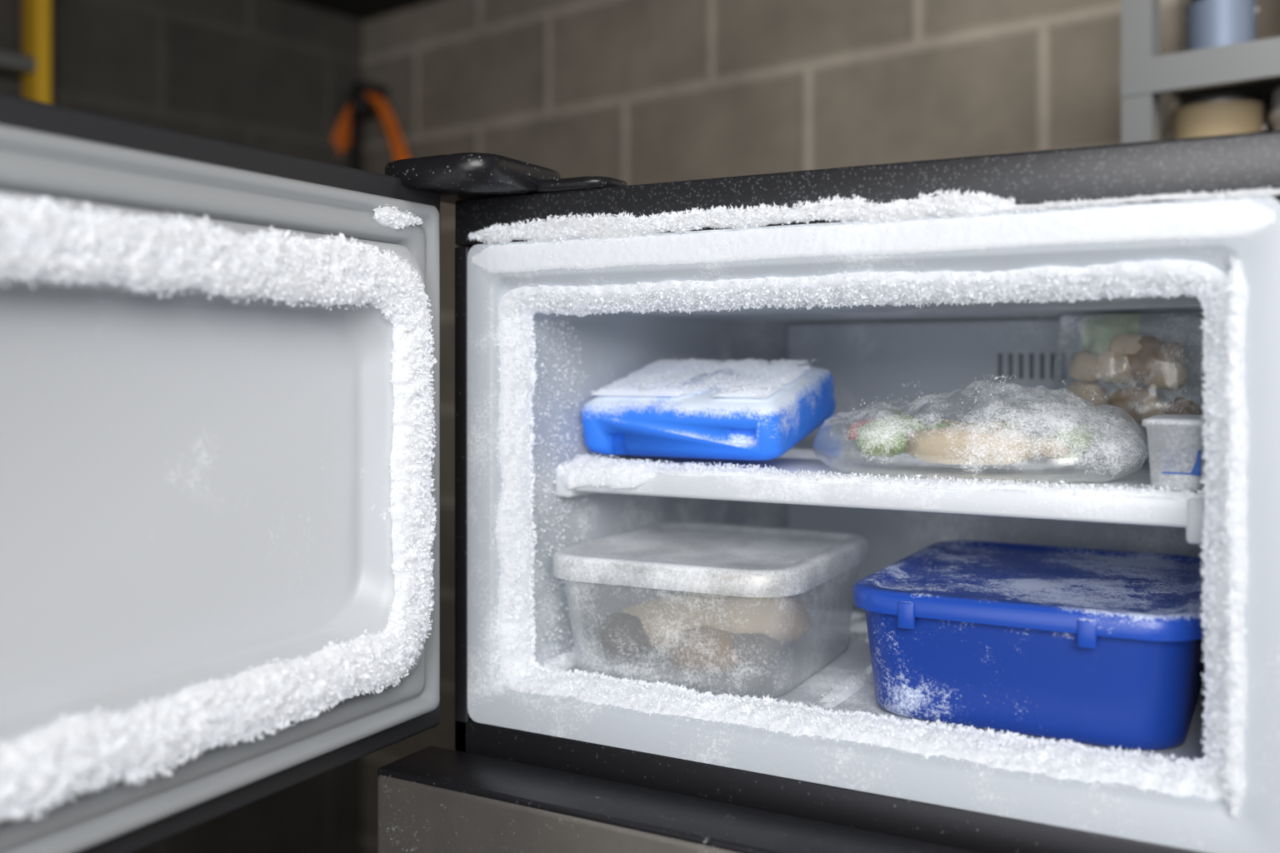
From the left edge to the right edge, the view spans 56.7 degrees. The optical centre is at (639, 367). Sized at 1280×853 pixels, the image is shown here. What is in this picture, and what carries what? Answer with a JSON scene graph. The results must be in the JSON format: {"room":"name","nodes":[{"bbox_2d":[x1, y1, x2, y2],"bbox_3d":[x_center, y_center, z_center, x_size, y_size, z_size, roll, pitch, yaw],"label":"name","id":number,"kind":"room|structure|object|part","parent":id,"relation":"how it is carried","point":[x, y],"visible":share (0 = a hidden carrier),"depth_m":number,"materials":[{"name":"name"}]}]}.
{"room":"garage","nodes":[
{"label":"garage","id":0,"kind":"room"},
{"bbox_2d":[0,0,363,852],"bbox_3d":[-2.102,0.290,1.796,0.200,2.500,4.000,0,0,39],"label":"wall","id":1,"kind":"structure","parent":0,"point":[279,76],"depth_m":2.98,"materials":[{"name":"brick"}]},
{"bbox_2d":[0,0,50,104],"bbox_3d":[-1.425,0.120,2.381,0.120,1.940,0.460,0,0,39],"label":"step ladder","id":2,"kind":"object","parent":1,"relation":"attached to","point":[33,66],"visible":0.16,"depth_m":2.51,"materials":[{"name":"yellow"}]},
{"bbox_2d":[287,0,435,21],"bbox_3d":[-0.094,-0.960,0.304,5.850,0.001,5.039,0,0,29],"label":"ceiling","id":3,"kind":"structure","parent":0,"point":[361,10],"depth_m":3.15,"materials":[{"name":"black"}]},
{"bbox_2d":[363,0,1279,852],"bbox_3d":[1.240,0.290,1.798,5.000,2.500,0.200,0,0,39],"label":"wall","id":4,"kind":"structure","parent":0,"point":[632,92],"depth_m":2.53,"materials":[{"name":"brick"}]},
{"bbox_2d":[332,80,409,169],"bbox_3d":[-0.728,-0.420,3.183,0.418,0.680,0.096,0,0,39],"label":"extension cord","id":5,"kind":"object","parent":4,"relation":"attached to","point":[368,98],"visible":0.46,"depth_m":3.15,"materials":[{"name":"orange rubber"},{"name":"black plastic"}]},
{"label":"floor","id":6,"kind":"structure","parent":0,"visible":0},
{"bbox_2d":[0,93,1279,852],"bbox_3d":[0.078,0.678,0.932,0.790,1.723,1.423,0,0,29],"label":"refrigerator","id":7,"kind":"object","parent":6,"relation":"on","point":[220,359],"visible":0.89,"depth_m":0.92,"materials":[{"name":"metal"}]},
{"bbox_3d":[0.100,0.923,0.906,0.729,1.134,0.123,0,0,29],"label":"fridge door","id":8,"kind":"part","parent":7,"relation":"part of","materials":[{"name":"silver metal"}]},
{"bbox_2d":[580,358,835,460],"bbox_3d":[0.072,0.039,1.220,0.216,0.099,0.179,0,0,29],"label":"pack","id":9,"kind":"object","parent":7,"relation":"in","point":[744,410],"visible":1,"depth_m":1.16},
{"bbox_2d":[552,522,869,699],"bbox_3d":[0.077,0.235,1.188,0.252,0.118,0.284,0,0,27],"label":"storage container","id":10,"kind":"object","parent":7,"relation":"in","point":[740,617],"visible":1,"depth_m":1.13,"materials":[{"name":"clear plastic"}]},
{"bbox_2d":[467,195,1279,852],"bbox_3d":[0.255,0.110,1.179,0.680,0.451,0.500,0,0,29],"label":"freezer","id":11,"kind":"object","parent":7,"relation":"in","point":[942,295],"depth_m":1.02,"materials":[{"name":"white plastic"}]},
{"bbox_2d":[812,374,1148,482],"bbox_3d":[0.312,0.051,1.098,0.295,0.090,0.185,0,0,25],"label":"bag","id":12,"kind":"object","parent":7,"relation":"on","point":[944,442],"visible":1,"depth_m":1.04,"materials":[{"name":"beige"}]},
{"bbox_2d":[853,540,1206,750],"bbox_3d":[0.371,0.240,1.081,0.280,0.108,0.342,0,0,29],"label":"storage container","id":13,"kind":"object","parent":7,"relation":"in","point":[1101,647],"visible":0.9,"depth_m":0.96,"materials":[{"name":"blue plastic"}]},
{"bbox_2d":[1051,311,1203,454],"bbox_3d":[0.481,0.015,1.159,0.150,0.140,0.091,0,0,39],"label":"bag","id":14,"kind":"object","parent":7,"relation":"on","point":[1114,350],"visible":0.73,"depth_m":1.16,"materials":[{"name":"brown"}]},
{"bbox_2d":[1141,414,1208,493],"bbox_3d":[0.437,0.069,0.958,0.048,0.057,0.114,0,0,29],"label":"plastic tub","id":15,"kind":"object","parent":7,"relation":"on","point":[1182,450],"visible":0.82,"depth_m":0.92,"materials":[{"name":"white plastic"}]},
{"bbox_2d":[1120,0,1279,143],"bbox_3d":[1.267,0.440,1.401,1.240,2.200,0.374,0,0,39],"label":"shelving unit","id":16,"kind":"object","parent":6,"relation":"on","point":[1253,66],"visible":0.13,"depth_m":1.62,"materials":[{"name":"silver metal"}]},
{"bbox_2d":[1168,90,1266,139],"bbox_3d":[0.826,-0.281,1.698,0.128,0.201,0.123,0,0,29],"label":"round container","id":17,"kind":"object","parent":16,"relation":"on","point":[1225,112],"visible":0.34,"depth_m":1.65,"materials":[{"name":"beige plastic"}]},
{"bbox_2d":[1183,0,1258,51],"bbox_3d":[0.830,-0.476,1.695,0.097,0.111,0.092,0,0,29],"label":"paint can","id":18,"kind":"object","parent":16,"relation":"on","point":[1209,23],"visible":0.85,"depth_m":1.66,"materials":[{"name":"blue"}]},
{"bbox_2d":[1269,86,1279,130],"bbox_3d":[0.979,-0.282,1.601,0.229,0.202,0.229,0,0,29],"label":"plastic bucket","id":19,"kind":"object","parent":16,"relation":"on","point":[1274,116],"visible":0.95,"depth_m":1.62,"materials":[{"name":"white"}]}
]}

